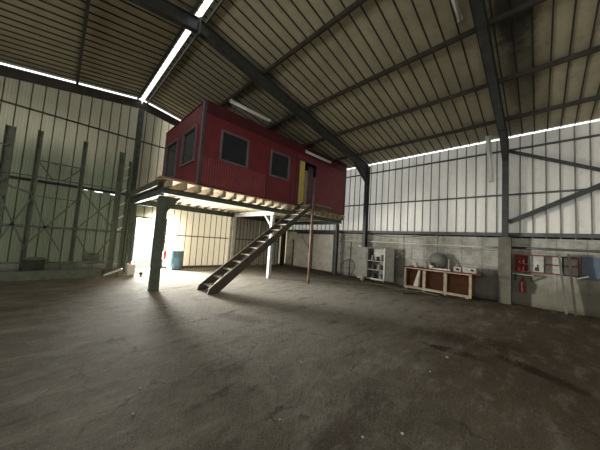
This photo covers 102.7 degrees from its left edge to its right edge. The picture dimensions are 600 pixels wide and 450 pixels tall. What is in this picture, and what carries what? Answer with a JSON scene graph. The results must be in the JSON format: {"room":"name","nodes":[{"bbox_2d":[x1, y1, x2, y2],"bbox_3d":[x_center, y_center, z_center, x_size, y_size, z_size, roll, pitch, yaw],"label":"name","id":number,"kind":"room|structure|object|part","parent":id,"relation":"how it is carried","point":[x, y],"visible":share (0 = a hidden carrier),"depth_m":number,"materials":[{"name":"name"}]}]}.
{"room":"warehouse interior","nodes":[
{"label":"warehouse interior","id":0,"kind":"room"},
{"bbox_2d":[0,0,203,98],"bbox_3d":[-1.466,-5.111,-1.425,24.040,1.508,8.960,0,-6,45],"label":"ceiling","id":1,"kind":"structure","parent":0,"point":[125,42],"depth_m":6.83,"materials":[{"name":"beige metal"}]},
{"bbox_2d":[76,0,90,85],"bbox_3d":[0.312,-5.206,0.390,23.970,0.110,0.070,0,-6,45],"label":"purlin","id":2,"kind":"structure","parent":1,"relation":"attached to","point":[87,7],"depth_m":6.56,"materials":[{"name":"metal"}]},
{"bbox_2d":[137,0,201,100],"bbox_3d":[1.629,-5.345,1.719,23.970,0.100,0.035,0,-6,45],"label":"ridge purlin","id":3,"kind":"object","parent":1,"relation":"attached to","point":[198,2],"visible":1,"depth_m":7.32,"materials":[{"name":"metal"}]},
{"bbox_2d":[132,237,152,268],"bbox_3d":[-32.848,1.940,32.337,67.800,0.320,120.000,0,-6,45],"label":"floor","id":4,"kind":"structure","parent":0,"point":[142,250],"depth_m":18.95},
{"bbox_2d":[0,76,286,265],"bbox_3d":[-7.042,-1.608,10.070,0.030,6.900,17.850,0,-6,45],"label":"wall","id":5,"kind":"structure","parent":0,"point":[63,140],"depth_m":8.96,"materials":[{"name":"beige metal"}]},
{"bbox_2d":[0,64,141,107],"bbox_3d":[-9.937,-4.860,7.138,0.050,1.792,8.885,0,-6,45],"label":"beam","id":6,"kind":"structure","parent":5,"relation":"attached to","point":[6,71],"depth_m":8.63,"materials":[{"name":"metal"}]},
{"bbox_2d":[0,99,164,148],"bbox_3d":[-6.882,-3.589,10.177,0.050,0.045,17.650,0,-6,45],"label":"wall rail","id":7,"kind":"object","parent":5,"relation":"attached to","point":[0,99],"visible":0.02,"depth_m":8.73,"materials":[{"name":"metal"}]},
{"bbox_2d":[84,253,99,260],"bbox_3d":[-7.866,1.242,9.069,0.110,0.380,0.420,0,-6,45],"label":"metal box","id":8,"kind":"object","parent":5,"relation":"attached to","point":[91,255],"visible":0.46,"depth_m":9.02,"materials":[{"name":"metal"}]},
{"bbox_2d":[9,175,186,204],"bbox_3d":[-7.034,-1.240,10.012,0.050,0.090,17.650,0,-6,45],"label":"wall rail","id":9,"kind":"object","parent":5,"relation":"attached to","point":[10,176],"visible":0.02,"depth_m":8.56,"materials":[{"name":"metal"}]},
{"bbox_2d":[2,225,228,238],"bbox_3d":[-8.623,0.101,8.402,0.050,0.045,13.400,0,-6,45],"label":"wall rail","id":10,"kind":"object","parent":5,"relation":"attached to","point":[2,225],"visible":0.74,"depth_m":10.93,"materials":[{"name":"metal"}]},
{"bbox_2d":[0,263,285,270],"bbox_3d":[-7.216,1.697,9.799,0.100,0.260,17.850,0,-6,45],"label":"baseboard","id":11,"kind":"structure","parent":5,"relation":"attached to","point":[102,267],"depth_m":8.98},
{"bbox_2d":[130,216,167,268],"bbox_3d":[-6.603,0.795,10.493,0.120,2.230,1.240,0,-6,45],"label":"trim","id":12,"kind":"structure","parent":5,"relation":"attached to","point":[136,217],"depth_m":10.11,"materials":[{"name":"grey metal"}]},
{"bbox_2d":[141,101,179,125],"bbox_3d":[-3.748,-4.024,13.374,0.050,1.791,8.875,0,-6,45],"label":"beam","id":13,"kind":"structure","parent":5,"relation":"attached to","point":[150,109],"depth_m":10.77,"materials":[{"name":"metal"}]},
{"bbox_2d":[162,249,166,258],"bbox_3d":[-6.120,1.313,10.842,0.164,0.470,0.149,4,-4,-6],"label":"fire extinguisher","id":14,"kind":"object","parent":5,"relation":"attached to","point":[164,254],"visible":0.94,"depth_m":10.78,"materials":[{"name":"red metal"}]},
{"bbox_2d":[227,212,280,264],"bbox_3d":[-2.577,0.947,14.382,0.120,2.990,3.610,0,-6,45],"label":"door","id":15,"kind":"structure","parent":5,"relation":"in","point":[247,231],"depth_m":14.13,"materials":[{"name":"metal"}]},
{"bbox_3d":[-3.146,0.886,13.829,0.050,2.840,1.800,0,-6,45],"label":"frame","id":16,"kind":"part","parent":15,"relation":"part of","materials":[{"name":"metal"}]},
{"bbox_3d":[-1.919,1.052,15.066,0.050,2.840,1.600,0,-6,45],"label":"frame","id":17,"kind":"part","parent":15,"relation":"part of","materials":[{"name":"metal"}]},
{"bbox_2d":[0,265,599,449],"bbox_3d":[1.309,1.909,1.311,24.400,0.250,18.250,0,-6,45],"label":"floor","id":18,"kind":"structure","parent":0,"point":[220,371],"depth_m":3.09,"materials":[{"name":"concrete"}]},
{"bbox_2d":[21,257,47,270],"bbox_3d":[-8.032,1.283,7.232,0.532,0.620,0.540,0,-6,45],"label":"bin","id":19,"kind":"object","parent":18,"relation":"on","point":[29,263],"visible":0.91,"depth_m":7.08,"materials":[{"name":"plastic"}]},
{"bbox_3d":[-8.014,1.004,7.252,0.532,0.060,0.540,0,-6,45],"label":"lid","id":20,"kind":"part","parent":19,"relation":"part of","materials":[{"name":"metal"}]},
{"bbox_2d":[0,269,100,281],"bbox_3d":[-7.967,1.435,6.758,0.140,0.260,3.650,0,-6,45],"label":"sleeper","id":21,"kind":"object","parent":18,"relation":"on","point":[5,276],"visible":1,"depth_m":7.14,"materials":[{"name":"concrete"}]},
{"bbox_2d":[0,124,131,272],"bbox_3d":[-8.142,-0.688,7.736,0.248,4.600,4.217,0,-6,45],"label":"storage rack","id":22,"kind":"object","parent":18,"relation":"on","point":[10,131],"visible":0.88,"depth_m":7.75,"materials":[{"name":"grey metal"}]},
{"bbox_3d":[-8.298,1.169,7.419,0.035,0.060,3.870,0,-6,45],"label":"rail","id":23,"kind":"part","parent":22,"relation":"part of","materials":[{"name":"metal"}]},
{"bbox_3d":[-8.224,0.034,7.499,0.035,0.050,3.870,0,-6,45],"label":"rail","id":24,"kind":"part","parent":22,"relation":"part of","materials":[{"name":"metal"}]},
{"bbox_3d":[-8.125,-1.499,7.606,0.035,0.040,3.870,0,-6,45],"label":"rail","id":25,"kind":"part","parent":22,"relation":"part of","materials":[{"name":"metal"}]},
{"bbox_2d":[60,264,73,269],"bbox_3d":[-7.559,1.465,7.814,0.250,0.400,0.520,0,-6,45],"label":"block","id":26,"kind":"object","parent":18,"relation":"on","point":[63,266],"visible":0.24,"depth_m":7.74,"materials":[{"name":"grey concrete"}]},
{"bbox_2d":[103,268,122,275],"bbox_3d":[-6.436,1.615,8.272,0.493,0.248,0.300,6,-5,-33],"label":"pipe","id":27,"kind":"object","parent":18,"relation":"on","point":[120,269],"visible":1,"depth_m":8.19,"materials":[{"name":"grey metal"}]},
{"bbox_2d":[117,271,122,276],"bbox_3d":[-6.276,1.707,8.362,0.200,0.160,0.140,0,-6,45],"label":"wood block","id":28,"kind":"object","parent":18,"relation":"on","point":[119,273],"visible":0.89,"depth_m":8.29,"materials":[{"name":"brown wood"}]},
{"bbox_2d":[125,261,135,275],"bbox_3d":[-6.129,1.568,8.688,0.250,0.500,0.260,0,-6,45],"label":"canister","id":29,"kind":"object","parent":18,"relation":"on","point":[130,267],"visible":1,"depth_m":8.60,"materials":[{"name":"paint"}]},
{"bbox_2d":[121,108,144,270],"bbox_3d":[-6.912,-1.534,9.938,0.220,6.750,0.220,0,-6,45],"label":"steel column","id":30,"kind":"structure","parent":18,"relation":"on","point":[141,112],"depth_m":9.97,"materials":[{"name":"grey metal"}]},
{"bbox_2d":[167,250,183,269],"bbox_3d":[-5.643,1.584,10.864,0.685,0.835,0.650,0,-6,45],"label":"drum","id":31,"kind":"object","parent":18,"relation":"on","point":[175,257],"visible":0.99,"depth_m":10.63,"materials":[{"name":"plastic"}]},
{"bbox_2d":[123,175,344,291],"bbox_3d":[-2.191,0.646,10.958,4.244,3.160,8.905,0,-6,45],"label":"platform","id":32,"kind":"object","parent":18,"relation":"on","point":[167,191],"visible":0.91,"depth_m":9.09,"materials":[{"name":"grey metal"}]},
{"bbox_3d":[-6.603,0.502,9.316,0.140,2.650,0.140,0,-6,45],"label":"post","id":33,"kind":"part","parent":32,"relation":"part of","materials":[{"name":"green metal"}]},
{"bbox_3d":[-3.969,0.495,6.717,0.220,2.640,0.220,0,-6,45],"label":"post","id":34,"kind":"part","parent":32,"relation":"part of","materials":[{"name":"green metal"}]},
{"bbox_3d":[-3.708,-0.589,6.986,0.160,0.469,0.344,0,-6,45],"label":"knee plate","id":35,"kind":"part","parent":32,"relation":"part of","materials":[{"name":"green metal"}]},
{"bbox_3d":[-3.468,0.914,12.376,0.120,2.660,0.140,0,-6,45],"label":"post","id":36,"kind":"part","parent":32,"relation":"part of","materials":[{"name":"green metal"}]},
{"bbox_2d":[162,99,346,214],"bbox_3d":[-1.662,-2.203,11.491,3.972,2.695,7.850,0,-6,45],"label":"cabin","id":37,"kind":"object","parent":32,"relation":"on","point":[213,146],"visible":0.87,"depth_m":8.85,"materials":[{"name":"red metal"}]},
{"bbox_3d":[-5.054,-2.513,9.437,1.230,1.350,0.008,0,-6,45],"label":"pane","id":38,"kind":"part","parent":37,"relation":"part of","materials":[{"name":"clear glass"}]},
{"bbox_3d":[-3.768,-2.644,8.178,1.130,1.100,0.008,0,-6,45],"label":"pane","id":39,"kind":"part","parent":37,"relation":"part of","materials":[{"name":"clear glass"}]},
{"bbox_3d":[-3.074,-2.576,7.436,0.100,2.630,0.028,0,-6,45],"label":"corner trim","id":40,"kind":"part","parent":37,"relation":"part of","materials":[{"name":"red metal"}]},
{"bbox_3d":[-3.008,-2.573,7.410,0.030,2.630,0.075,0,-6,45],"label":"corner trim","id":41,"kind":"part","parent":37,"relation":"part of","materials":[{"name":"red metal"}]},
{"bbox_3d":[-2.244,-2.567,8.225,0.008,0.910,0.950,0,-6,45],"label":"pane","id":42,"kind":"part","parent":37,"relation":"part of","materials":[{"name":"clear glass"}]},
{"bbox_2d":[230,99,270,125],"bbox_3d":[-1.783,-3.928,8.559,0.258,0.315,1.651,0,-6,45],"label":"lamp","id":43,"kind":"object","parent":37,"relation":"on","point":[231,100],"visible":0.97,"depth_m":8.43,"materials":[{"name":"white paint"}]},
{"bbox_3d":[-0.820,-2.375,9.659,0.008,0.910,0.890,0,-6,45],"label":"pane","id":44,"kind":"part","parent":37,"relation":"part of","materials":[{"name":"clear glass"}]},
{"bbox_3d":[0.049,-1.857,10.518,0.050,1.910,0.320,0,-6,45],"label":"door","id":45,"kind":"part","parent":37,"relation":"part of","materials":[{"name":"yellow paint"}]},
{"bbox_2d":[303,170,307,204],"bbox_3d":[0.214,-1.687,10.851,0.065,1.600,0.286,0,-6,45],"label":"curtain","id":46,"kind":"object","parent":37,"relation":"hanging from","point":[305,194],"depth_m":10.89,"materials":[{"name":"fabric"}]},
{"bbox_3d":[0.307,-1.860,10.800,0.100,1.990,1.200,0,-6,45],"label":"door frame","id":47,"kind":"part","parent":37,"relation":"part of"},
{"bbox_2d":[306,166,312,204],"bbox_3d":[0.450,-1.780,11.089,0.065,1.850,0.375,0,-6,45],"label":"curtain","id":48,"kind":"object","parent":37,"relation":"hanging from","point":[309,181],"depth_m":11.07,"materials":[{"name":"fabric"}]},
{"bbox_2d":[305,150,330,162],"bbox_3d":[0.876,-3.166,11.216,0.110,0.119,1.760,0,-6,45],"label":"lamp","id":49,"kind":"object","parent":37,"relation":"attached to","point":[306,151],"visible":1,"depth_m":11.09,"materials":[{"name":"white paint"}]},
{"bbox_3d":[2.410,-1.840,12.877,0.020,2.630,0.110,0,-6,45],"label":"corner trim","id":50,"kind":"part","parent":37,"relation":"part of","materials":[{"name":"metal"}]},
{"bbox_3d":[-1.246,0.903,10.172,0.140,2.660,0.140,0,-6,45],"label":"post","id":51,"kind":"part","parent":32,"relation":"part of","materials":[{"name":"white metal"}]},
{"bbox_3d":[1.948,1.303,12.921,0.140,2.660,0.160,0,-6,45],"label":"post","id":52,"kind":"part","parent":32,"relation":"part of","materials":[{"name":"grey metal"}]},
{"bbox_2d":[197,177,332,294],"bbox_3d":[-0.793,0.065,8.830,0.938,4.200,5.320,0,-6,45],"label":"staircase","id":53,"kind":"structure","parent":18,"relation":"on","point":[224,280],"depth_m":8.06,"materials":[{"name":"paint"}]},
{"bbox_3d":[0.453,0.192,9.488,0.096,4.200,0.091,0,-6,45],"label":"support post","id":54,"kind":"part","parent":53,"relation":"part of","materials":[{"name":"red metal"}]},
{"bbox_2d":[279,226,285,265],"bbox_3d":[-1.005,-0.222,15.674,0.280,5.699,0.300,0,-6,45],"label":"steel column","id":55,"kind":"structure","parent":18,"relation":"on","point":[283,236],"depth_m":15.52,"materials":[{"name":"black metal"}]},
{"bbox_2d":[340,259,354,275],"bbox_3d":[2.457,2.206,12.436,0.860,0.860,0.320,0,-6,45],"label":"wheel rim","id":56,"kind":"object","parent":18,"relation":"on","point":[347,259],"visible":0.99,"depth_m":12.43,"materials":[{"name":"metal"}]},
{"bbox_2d":[360,165,370,278],"bbox_3d":[3.271,-0.174,11.991,0.220,5.641,0.300,0,-6,45],"label":"steel column","id":57,"kind":"structure","parent":18,"relation":"on","point":[367,183],"depth_m":12.00,"materials":[{"name":"grey metal"}]},
{"bbox_2d":[128,0,368,181],"bbox_3d":[-2.674,-4.120,6.058,0.240,2.297,17.485,0,-6,45],"label":"rafter","id":58,"kind":"object","parent":57,"relation":"on","point":[165,9],"visible":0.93,"depth_m":6.97,"materials":[{"name":"grey metal"}]},
{"bbox_3d":[-2.604,-5.033,6.133,0.240,0.460,0.040,0,-6,45],"label":"splice plate","id":59,"kind":"part","parent":58,"relation":"part of","materials":[{"name":"grey metal"}]},
{"bbox_2d":[356,247,394,282],"bbox_3d":[3.554,1.852,11.326,1.847,1.550,0.518,0,-6,45],"label":"cabinet","id":60,"kind":"object","parent":18,"relation":"on","point":[364,254],"visible":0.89,"depth_m":11.36,"materials":[{"name":"white metal"}]},
{"bbox_3d":[2.975,1.782,11.640,0.025,1.440,0.583,7,-5,-39],"label":"door","id":61,"kind":"part","parent":60,"relation":"part of","materials":[{"name":"grey paint"}]},
{"bbox_3d":[3.495,1.791,11.085,0.900,1.470,0.032,0,-6,45],"label":"frame","id":62,"kind":"part","parent":60,"relation":"part of","materials":[{"name":"white paint"}]},
{"bbox_3d":[3.699,1.393,11.158,0.530,0.520,0.020,0,-6,45],"label":"panel","id":63,"kind":"part","parent":60,"relation":"part of","materials":[{"name":"white paint"}]},
{"bbox_3d":[3.997,1.782,10.696,0.358,1.440,0.025,2,-4,18],"label":"door","id":64,"kind":"part","parent":60,"relation":"part of","materials":[{"name":"grey paint"}]},
{"bbox_2d":[376,284,408,289],"bbox_3d":[3.752,2.517,9.807,1.304,0.030,0.072,0,-5,40],"label":"plank","id":65,"kind":"object","parent":18,"relation":"on","point":[376,284],"visible":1,"depth_m":9.78,"materials":[{"name":"paint"}]},
{"bbox_2d":[385,286,417,291],"bbox_3d":[3.932,2.495,9.349,1.217,0.030,0.060,1,-5,35],"label":"plank","id":66,"kind":"object","parent":18,"relation":"on","point":[385,286],"visible":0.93,"depth_m":9.32,"materials":[{"name":"paint"}]},
{"bbox_2d":[403,265,483,298],"bbox_3d":[5.375,2.151,9.173,2.560,0.890,0.730,0,-6,45],"label":"bench","id":67,"kind":"object","parent":18,"relation":"on","point":[460,284],"visible":0.99,"depth_m":9.12,"materials":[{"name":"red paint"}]},
{"bbox_3d":[4.493,2.130,10.044,0.020,0.780,0.540,0,-6,45],"label":"panel","id":68,"kind":"part","parent":67,"relation":"part of","materials":[{"name":"brown wood"}]},
{"bbox_2d":[413,270,420,286],"bbox_3d":[4.701,2.135,9.640,0.265,0.660,0.126,0,-6,45],"label":"bundle","id":69,"kind":"object","parent":67,"relation":"on","point":[417,279],"visible":1,"depth_m":9.58,"materials":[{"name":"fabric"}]},
{"bbox_3d":[4.813,2.108,9.302,0.100,0.660,0.064,0,-6,45],"label":"divider post","id":70,"kind":"part","parent":67,"relation":"part of","materials":[{"name":"beige wood"}]},
{"bbox_2d":[429,253,445,267],"bbox_3d":[5.454,1.412,9.540,0.600,0.601,0.070,0,-6,45],"label":"round disc","id":71,"kind":"object","parent":67,"relation":"on","point":[438,260],"visible":0.87,"depth_m":9.52,"materials":[{"name":"grey paint"}]},
{"bbox_3d":[5.477,2.160,9.432,2.280,0.760,0.020,0,-6,45],"label":"panel","id":72,"kind":"part","parent":67,"relation":"part of","materials":[{"name":"brown wood"}]},
{"bbox_3d":[5.264,2.503,9.215,2.280,0.020,0.520,0,-6,45],"label":"panel","id":73,"kind":"part","parent":67,"relation":"part of","materials":[{"name":"beige wood"}]},
{"bbox_2d":[403,265,483,275],"bbox_3d":[5.403,1.723,9.203,2.560,0.030,0.730,0,-6,45],"label":"countertop","id":74,"kind":"structure","parent":67,"relation":"on","point":[453,271],"depth_m":8.88,"materials":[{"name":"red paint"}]},
{"bbox_3d":[5.324,2.106,8.795,0.100,0.660,0.064,0,-6,45],"label":"divider post","id":75,"kind":"part","parent":67,"relation":"part of","materials":[{"name":"beige wood"}]},
{"bbox_2d":[454,266,461,271],"bbox_3d":[5.768,1.615,8.770,0.230,0.170,0.210,0,-6,45],"label":"tin box","id":76,"kind":"object","parent":67,"relation":"on","point":[457,269],"visible":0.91,"depth_m":8.68,"materials":[{"name":"white paint"}]},
{"bbox_2d":[463,267,477,273],"bbox_3d":[6.044,1.606,8.529,0.400,0.190,0.265,0,-6,45],"label":"case","id":77,"kind":"object","parent":67,"relation":"on","point":[465,269],"visible":0.9,"depth_m":8.45,"materials":[{"name":"paint"}]},
{"bbox_3d":[6.098,2.122,8.453,0.020,0.780,0.540,0,-6,45],"label":"panel","id":78,"kind":"part","parent":67,"relation":"part of","materials":[{"name":"brown wood"}]},
{"bbox_2d":[558,254,567,314],"bbox_3d":[7.800,1.747,7.125,0.180,1.730,0.210,0,-6,45],"label":"plank","id":79,"kind":"object","parent":18,"relation":"on","point":[559,255],"visible":1,"depth_m":7.08,"materials":[{"name":"wood"}]},
{"bbox_2d":[567,254,576,315],"bbox_3d":[7.932,1.732,6.996,0.170,1.758,0.190,0,-6,45],"label":"plank","id":80,"kind":"object","parent":18,"relation":"on","point":[568,255],"visible":1,"depth_m":6.96,"materials":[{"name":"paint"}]},
{"bbox_2d":[145,0,599,168],"bbox_3d":[4.870,-4.265,4.960,24.040,1.487,8.830,0,-6,45],"label":"ceiling","id":81,"kind":"structure","parent":0,"point":[378,35],"depth_m":6.72,"materials":[{"name":"beige metal"}]},
{"bbox_2d":[147,0,224,104],"bbox_3d":[1.882,-5.311,1.973,23.970,0.100,0.035,0,-6,45],"label":"ridge purlin","id":82,"kind":"object","parent":81,"relation":"attached to","point":[220,2],"visible":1,"depth_m":7.30,"materials":[{"name":"metal"}]},
{"bbox_2d":[219,0,367,106],"bbox_3d":[3.186,-4.811,3.286,23.970,0.110,0.070,0,-6,45],"label":"purlin","id":83,"kind":"structure","parent":81,"relation":"attached to","point":[357,3],"depth_m":6.25,"materials":[{"name":"metal"}]},
{"bbox_2d":[266,0,546,128],"bbox_3d":[4.533,-4.306,4.642,23.970,0.110,0.070,0,-6,45],"label":"beam","id":84,"kind":"structure","parent":81,"relation":"attached to","point":[531,3],"depth_m":6.01,"materials":[{"name":"metal"}]},
{"bbox_2d":[302,45,599,145],"bbox_3d":[5.797,-3.831,5.914,23.970,0.110,0.070,0,-6,45],"label":"beam","id":85,"kind":"structure","parent":81,"relation":"attached to","point":[595,49],"depth_m":6.72,"materials":[{"name":"metal"}]},
{"bbox_2d":[451,0,462,22],"bbox_3d":[3.199,-4.504,4.931,0.717,0.229,0.100,7,-5,-43],"label":"lamp","id":86,"kind":"object","parent":81,"relation":"hanging from","point":[455,4],"visible":1,"depth_m":4.98,"materials":[{"name":"white paint"}]},
{"bbox_2d":[333,95,599,160],"bbox_3d":[7.040,-3.365,7.165,23.970,0.110,0.070,0,-6,45],"label":"beam","id":87,"kind":"structure","parent":81,"relation":"attached to","point":[596,97],"depth_m":7.97,"materials":[{"name":"metal"}]},
{"bbox_2d":[485,135,493,181],"bbox_3d":[6.727,-2.359,8.514,0.250,1.662,0.181,0,-6,45],"label":"lamp","id":88,"kind":"object","parent":81,"relation":"hanging from","point":[488,138],"visible":1,"depth_m":8.48,"materials":[{"name":"white metal"}]},
{"bbox_2d":[285,121,599,317],"bbox_3d":[7.782,-0.219,7.920,24.100,5.743,0.235,0,-6,45],"label":"wall","id":89,"kind":"structure","parent":0,"point":[468,177],"depth_m":8.74,"materials":[{"name":"white metal"}]},
{"bbox_2d":[291,232,334,272],"bbox_3d":[0.729,1.543,14.467,3.350,2.240,0.100,0,-6,45],"label":"door","id":90,"kind":"structure","parent":89,"relation":"in","point":[322,251],"depth_m":14.24,"materials":[{"name":"white paint"}]},
{"bbox_2d":[289,226,296,239],"bbox_3d":[-0.385,0.497,15.479,0.450,0.880,0.370,0,-6,45],"label":"box","id":91,"kind":"object","parent":90,"relation":"attached to","point":[293,235],"visible":1,"depth_m":15.31,"materials":[{"name":"white paint"}]},
{"bbox_2d":[339,239,497,248],"bbox_3d":[4.524,0.810,10.828,6.870,0.060,0.060,0,-6,45],"label":"pipe","id":92,"kind":"object","parent":89,"relation":"attached to","point":[339,239],"visible":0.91,"depth_m":10.03,"materials":[{"name":"metal"}]},
{"bbox_2d":[287,230,599,237],"bbox_3d":[7.671,0.325,7.734,24.000,0.120,0.070,0,-6,45],"label":"wall rail","id":93,"kind":"object","parent":89,"relation":"attached to","point":[560,235],"visible":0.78,"depth_m":8.87,"materials":[{"name":"metal"}]},
{"bbox_2d":[345,188,599,206],"bbox_3d":[7.760,-1.049,7.830,24.000,0.050,0.070,0,-6,45],"label":"wall rail","id":94,"kind":"object","parent":89,"relation":"attached to","point":[571,190],"visible":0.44,"depth_m":8.92,"materials":[{"name":"metal"}]},
{"bbox_2d":[346,134,599,177],"bbox_3d":[7.863,-2.632,7.941,24.000,0.050,0.070,0,-6,45],"label":"wall rail","id":95,"kind":"object","parent":89,"relation":"attached to","point":[596,135],"visible":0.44,"depth_m":8.74,"materials":[{"name":"metal"}]},
{"bbox_2d":[498,237,511,304],"bbox_3d":[6.958,1.524,8.152,0.330,2.200,0.329,0,-6,45],"label":"pillar","id":96,"kind":"structure","parent":89,"relation":"attached to","point":[504,243],"depth_m":8.04,"materials":[{"name":"concrete"}]},
{"bbox_2d":[500,138,508,236],"bbox_3d":[7.119,-1.288,8.321,0.220,3.441,0.300,0,-6,45],"label":"steel column","id":97,"kind":"structure","parent":96,"relation":"on","point":[505,164],"depth_m":8.23,"materials":[{"name":"grey metal"}]},
{"bbox_2d":[470,0,508,160],"bbox_3d":[1.125,-4.138,2.291,0.240,2.297,17.485,0,-6,45],"label":"rafter","id":98,"kind":"object","parent":97,"relation":"on","point":[479,9],"visible":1,"depth_m":5.69,"materials":[{"name":"grey metal"}]},
{"bbox_2d":[508,183,599,223],"bbox_3d":[9.077,-1.487,6.391,5.365,2.904,0.060,0,-6,45],"label":"brace","id":99,"kind":"object","parent":97,"relation":"attached to","point":[597,186],"visible":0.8,"depth_m":7.40,"materials":[{"name":"grey metal"}]},
{"bbox_2d":[509,150,599,171],"bbox_3d":[9.112,-1.256,6.425,5.345,2.759,0.060,0,-6,45],"label":"brace","id":100,"kind":"object","parent":97,"relation":"attached to","point":[559,161],"visible":1,"depth_m":7.54,"materials":[{"name":"grey metal"}]},
{"bbox_2d":[520,278,525,292],"bbox_3d":[7.277,1.970,7.846,0.164,0.470,0.149,4,-4,-6],"label":"fire extinguisher","id":101,"kind":"object","parent":89,"relation":"attached to","point":[522,282],"visible":1,"depth_m":7.79,"materials":[{"name":"red paint"}]},
{"bbox_2d":[512,273,533,281],"bbox_3d":[7.301,1.722,7.865,0.520,0.231,0.220,0,-6,45],"label":"shelf","id":102,"kind":"object","parent":89,"relation":"attached to","point":[512,273],"visible":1,"depth_m":7.83,"materials":[{"name":"grey metal"}]},
{"bbox_2d":[514,254,579,276],"bbox_3d":[7.700,1.248,7.546,1.420,0.560,0.200,0,-6,45],"label":"upper cabinet","id":103,"kind":"object","parent":89,"relation":"attached to","point":[534,263],"visible":0.93,"depth_m":7.49,"materials":[{"name":"metal"}]},
{"bbox_3d":[7.380,1.258,7.983,0.290,0.500,0.010,0,-6,45],"label":"panel","id":104,"kind":"part","parent":103,"relation":"part of","materials":[{"name":"red paint"}]},
{"bbox_3d":[7.545,1.246,7.658,0.320,0.500,0.020,0,-6,45],"label":"white panel","id":105,"kind":"part","parent":103,"relation":"part of","materials":[{"name":"paint"}]},
{"bbox_3d":[7.952,1.248,7.310,0.670,0.500,0.020,0,-6,45],"label":"panel","id":106,"kind":"part","parent":103,"relation":"part of","materials":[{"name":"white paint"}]},
{"bbox_2d":[512,247,599,252],"bbox_3d":[11.335,0.748,4.077,11.650,0.070,0.070,0,-6,45],"label":"pipe","id":107,"kind":"object","parent":89,"relation":"attached to","point":[530,248],"visible":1,"depth_m":7.40,"materials":[{"name":"metal"}]},
{"bbox_2d":[581,257,599,280],"bbox_3d":[8.892,1.260,6.475,1.700,0.660,0.031,0,-6,45],"label":"board","id":108,"kind":"object","parent":89,"relation":"attached to","point":[590,266],"visible":1,"depth_m":6.94,"materials":[{"name":"blue"}]}
]}

